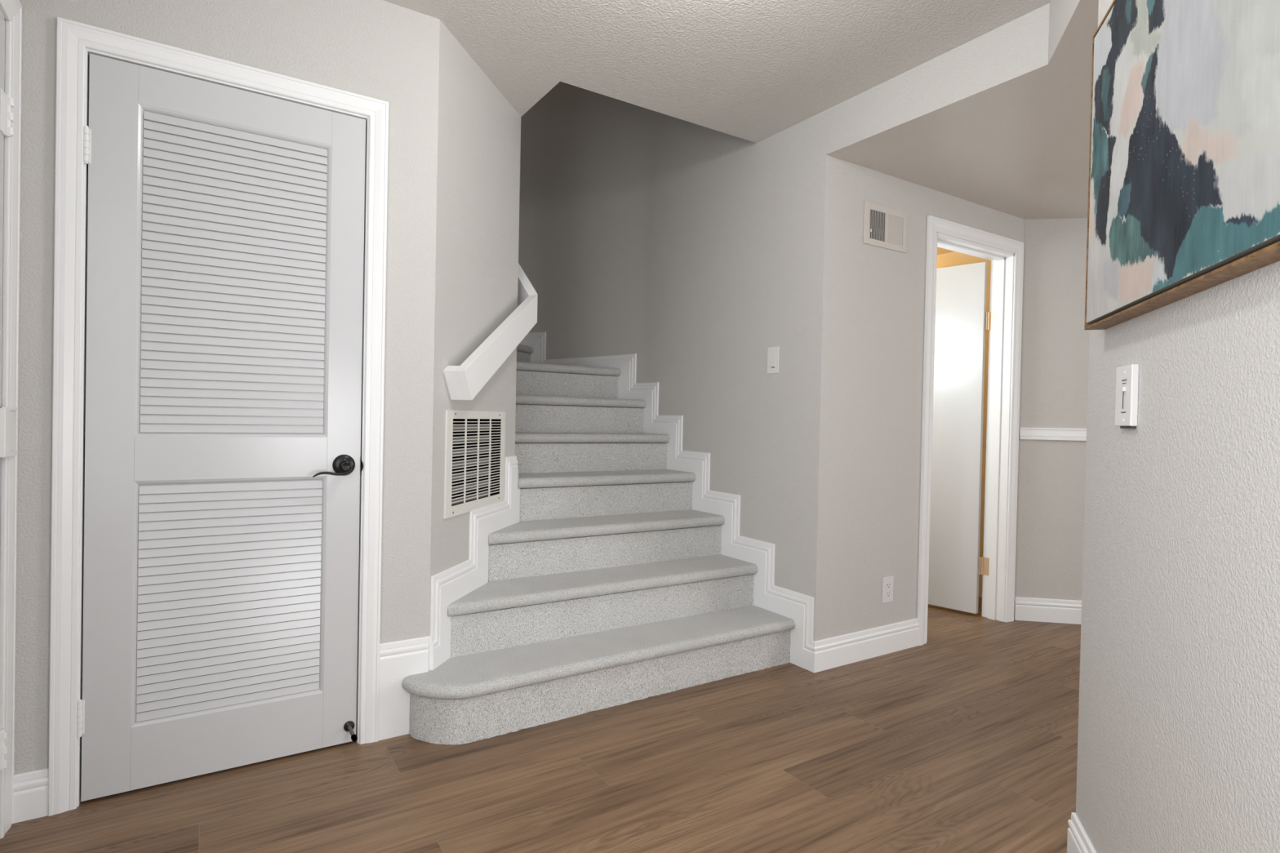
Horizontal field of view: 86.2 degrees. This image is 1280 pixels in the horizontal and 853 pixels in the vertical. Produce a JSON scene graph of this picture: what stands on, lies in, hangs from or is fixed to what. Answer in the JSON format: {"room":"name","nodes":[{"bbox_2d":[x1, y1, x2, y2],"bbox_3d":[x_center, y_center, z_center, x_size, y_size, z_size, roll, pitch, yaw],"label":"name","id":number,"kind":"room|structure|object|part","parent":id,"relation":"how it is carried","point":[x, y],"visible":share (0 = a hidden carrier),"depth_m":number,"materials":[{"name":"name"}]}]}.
{"room":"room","nodes":[
{"label":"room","id":0,"kind":"room"},
{"bbox_2d":[0,19,5,528],"bbox_3d":[-0.581,-0.146,0.038,0.110,2.440,6.960,1,1,-33],"label":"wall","id":1,"kind":"structure","parent":0,"point":[5,20],"depth_m":1.70,"materials":[{"name":"paint"}]},
{"bbox_2d":[0,0,22,839],"bbox_3d":[-1.395,-0.017,1.336,0.128,2.118,0.980,1,1,-33],"label":"door","id":2,"kind":"structure","parent":1,"relation":"in","point":[11,11],"depth_m":1.71,"materials":[{"name":"white paint"}]},
{"bbox_2d":[14,0,439,774],"bbox_3d":[-1.199,-0.182,2.107,1.090,2.440,0.110,1,1,-33],"label":"wall","id":3,"kind":"structure","parent":0,"point":[382,50],"depth_m":2.12,"materials":[{"name":"paint"}]},
{"bbox_2d":[13,768,48,823],"bbox_3d":[-1.603,0.972,1.802,0.070,0.122,0.014,1,1,-33],"label":"baseboard","id":4,"kind":"structure","parent":3,"relation":"attached to","point":[30,797],"depth_m":1.80,"materials":[{"name":"white paint"}]},
{"bbox_2d":[48,16,388,816],"bbox_3d":[-1.211,-0.016,2.051,0.836,2.108,0.190,1,1,-33],"label":"door","id":5,"kind":"structure","parent":3,"relation":"in","point":[220,224],"depth_m":2.01,"materials":[{"name":"white paint"}]},
{"bbox_3d":[-1.224,0.503,2.065,0.496,0.694,0.030,1,1,-33],"label":"louvered panel","id":6,"kind":"part","parent":5,"relation":"part of","materials":[{"name":"white paint"}]},
{"bbox_3d":[-1.204,-0.433,2.054,0.496,0.928,0.030,1,1,-33],"label":"louvered panel","id":7,"kind":"part","parent":5,"relation":"part of","materials":[{"name":"white paint"}]},
{"bbox_3d":[-0.962,0.140,2.142,0.116,0.038,0.014,1,1,-35],"label":"lever","id":8,"kind":"part","parent":5,"relation":"part of","materials":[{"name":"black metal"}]},
{"bbox_3d":[-0.953,0.125,2.203,0.068,0.068,0.014,1,1,-33],"label":"handle","id":9,"kind":"part","parent":5,"relation":"part of","materials":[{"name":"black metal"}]},
{"bbox_3d":[-0.915,0.129,2.241,0.009,0.057,0.025,1,1,-33],"label":"strike plate","id":10,"kind":"part","parent":5,"relation":"part of","materials":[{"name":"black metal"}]},
{"bbox_2d":[378,635,429,740],"bbox_3d":[-0.800,0.884,2.317,0.168,0.319,0.014,1,1,-33],"label":"trim","id":11,"kind":"structure","parent":3,"relation":"attached to","point":[398,660],"depth_m":2.30,"materials":[{"name":"white paint"}]},
{"bbox_2d":[429,19,520,635],"bbox_3d":[-0.666,-0.329,2.765,0.076,2.740,0.822,1,1,11],"label":"wall","id":12,"kind":"structure","parent":0,"point":[479,130],"depth_m":2.60,"materials":[{"name":"paint"}]},
{"bbox_2d":[428,455,519,671],"bbox_3d":[-0.640,0.506,2.757,0.014,0.743,0.805,1,1,11],"label":"trim","id":13,"kind":"structure","parent":12,"relation":"attached to","point":[452,584],"depth_m":2.66,"materials":[{"name":"white paint"}]},
{"bbox_2d":[443,409,505,519],"bbox_3d":[-0.643,0.134,2.713,0.009,0.391,0.542,1,1,11],"label":"air vent","id":14,"kind":"object","parent":12,"relation":"in","point":[475,440],"visible":1,"depth_m":2.67,"materials":[{"name":"white metal"}]},
{"bbox_2d":[443,262,537,399],"bbox_3d":[-0.653,-0.709,3.153,0.356,1.209,1.497,1,1,-11],"label":"handrail","id":15,"kind":"object","parent":12,"relation":"attached to","point":[464,381],"visible":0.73,"depth_m":2.67,"materials":[{"name":"white paint"}]},
{"bbox_2d":[0,591,1080,852],"bbox_3d":[1.018,1.094,1.242,10.200,0.001,7.141,1,1,-33],"label":"floor","id":16,"kind":"structure","parent":0,"point":[964,740],"depth_m":2.07,"materials":[{"name":"brown wood"}]},
{"bbox_2d":[402,344,795,745],"bbox_3d":[-1.039,0.237,3.435,2.526,1.579,2.568,1,1,-33],"label":"staircase","id":17,"kind":"structure","parent":16,"relation":"on","point":[542,664],"depth_m":2.96,"materials":[{"name":"carpet"}]},
{"bbox_2d":[513,81,689,592],"bbox_3d":[-1.265,-1.484,3.899,2.709,5.000,1.850,1,1,-33],"label":"wall","id":18,"kind":"structure","parent":0,"point":[604,180],"depth_m":4.41,"materials":[{"name":"paint"}]},
{"bbox_2d":[383,0,1050,142],"bbox_3d":[0.855,-1.490,0.328,2.769,0.300,6.151,1,1,-33],"label":"ceiling","id":19,"kind":"structure","parent":0,"point":[751,70],"depth_m":2.47,"materials":[{"name":"paint"}]},
{"bbox_2d":[681,109,844,641],"bbox_3d":[0.592,-1.440,3.404,0.120,5.000,0.994,1,1,-33],"label":"wall","id":20,"kind":"structure","parent":0,"point":[766,217],"depth_m":3.22,"materials":[{"name":"paint"}]},
{"bbox_2d":[517,332,814,672],"bbox_3d":[-0.200,0.196,4.062,2.877,1.681,0.650,2,1,36],"label":"trim","id":21,"kind":"structure","parent":20,"relation":"attached to","point":[797,606],"depth_m":3.55,"materials":[{"name":"white paint"}]},
{"bbox_2d":[767,346,779,373],"bbox_3d":[0.624,-0.312,3.212,0.010,0.125,0.075,1,1,-33],"label":"light switch","id":22,"kind":"object","parent":20,"relation":"attached to","point":[773,353],"visible":1,"depth_m":3.21,"materials":[{"name":"white plastic"}]},
{"bbox_2d":[833,160,1024,636],"bbox_3d":[1.939,-0.039,3.788,2.591,2.245,0.124,1,1,-33],"label":"wall","id":23,"kind":"structure","parent":0,"point":[883,290],"depth_m":3.19,"materials":[{"name":"paint"}]},
{"bbox_2d":[813,617,919,673],"bbox_3d":[1.060,1.006,3.167,0.732,0.132,0.014,1,1,-33],"label":"baseboard","id":24,"kind":"structure","parent":23,"relation":"attached to","point":[846,649],"depth_m":3.15,"materials":[{"name":"white paint"}]},
{"bbox_2d":[863,200,906,253],"bbox_3d":[1.143,-0.923,3.173,0.301,0.189,0.012,1,1,-33],"label":"air vent","id":25,"kind":"object","parent":23,"relation":"in","point":[884,227],"visible":1,"depth_m":3.17,"materials":[{"name":"metal"}]},
{"bbox_2d":[881,576,893,603],"bbox_3d":[1.174,0.772,3.238,0.078,0.121,0.007,1,1,-33],"label":"power outlet","id":26,"kind":"object","parent":23,"relation":"attached to","point":[887,582],"visible":1,"depth_m":3.23,"materials":[{"name":"white plastic"}]},
{"bbox_2d":[885,582,890,588],"bbox_3d":[1.176,0.752,3.236,0.033,0.033,0.003,1,1,-33],"label":"socket","id":27,"kind":"object","parent":26,"relation":"attached to","point":[887,584],"depth_m":3.23,"materials":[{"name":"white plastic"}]},
{"bbox_2d":[885,590,890,597],"bbox_3d":[1.175,0.793,3.236,0.033,0.033,0.003,1,1,-33],"label":"socket","id":28,"kind":"object","parent":26,"relation":"attached to","point":[887,592],"depth_m":3.24,"materials":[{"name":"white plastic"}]},
{"bbox_2d":[826,0,1098,219],"bbox_3d":[2.404,-1.230,2.074,4.092,0.195,7.200,1,1,-33],"label":"ceiling","id":29,"kind":"structure","parent":0,"point":[999,120],"depth_m":2.67,"materials":[{"name":"paint"}]},
{"bbox_2d":[936,246,991,597],"bbox_3d":[1.132,-0.063,4.395,1.891,2.245,1.770,1,1,-33],"label":"wall","id":30,"kind":"structure","parent":0,"point":[945,258],"depth_m":4.33,"materials":[{"name":"paint"}]},
{"bbox_2d":[917,215,1024,645],"bbox_3d":[1.531,0.019,3.918,0.850,2.108,0.817,1,1,-33],"label":"door","id":31,"kind":"structure","parent":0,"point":[957,320],"depth_m":3.87,"materials":[{"name":"white paint"}]},
{"bbox_2d":[1013,217,1088,610],"bbox_3d":[2.975,-0.017,3.746,1.700,2.245,0.100,1,1,9],"label":"wall","id":32,"kind":"structure","parent":0,"point":[1055,340],"depth_m":3.81,"materials":[{"name":"paint"}]},
{"bbox_2d":[1013,596,1081,624],"bbox_3d":[2.894,1.040,3.710,1.600,0.128,0.014,1,1,9],"label":"baseboard","id":33,"kind":"structure","parent":32,"relation":"attached to","point":[1026,609],"depth_m":3.81,"materials":[{"name":"white paint"}]},
{"bbox_2d":[1018,427,1086,441],"bbox_3d":[2.914,0.057,3.696,1.600,0.069,0.019,1,1,9],"label":"trim","id":34,"kind":"structure","parent":32,"relation":"attached to","point":[1024,433],"depth_m":3.79,"materials":[{"name":"white paint"}]},
{"bbox_2d":[1075,0,1279,852],"bbox_3d":[1.011,-0.029,1.217,0.110,2.245,1.000,1,1,18],"label":"wall","id":35,"kind":"structure","parent":0,"point":[1179,735],"depth_m":1.16,"materials":[{"name":"paint"}]},
{"bbox_2d":[1066,812,1096,852],"bbox_3d":[0.984,1.035,1.237,0.124,0.116,1.014,1,1,18],"label":"baseboard","id":36,"kind":"structure","parent":35,"relation":"attached to","point":[1077,841],"depth_m":1.67,"materials":[{"name":"white paint"}]},
{"bbox_2d":[1115,364,1138,428],"bbox_3d":[1.015,-0.061,1.432,0.019,0.131,0.093,1,1,18],"label":"dimmer switch","id":37,"kind":"object","parent":35,"relation":"attached to","point":[1126,376],"visible":1,"depth_m":1.41,"materials":[{"name":"white plastic"}]},
{"bbox_2d":[1084,0,1279,329],"bbox_3d":[0.932,-0.565,1.185,0.042,0.683,0.855,1,1,18],"label":"framed painting","id":38,"kind":"object","parent":35,"relation":"attached to","point":[1184,183],"visible":1,"depth_m":1.13,"materials":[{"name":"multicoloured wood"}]}
]}

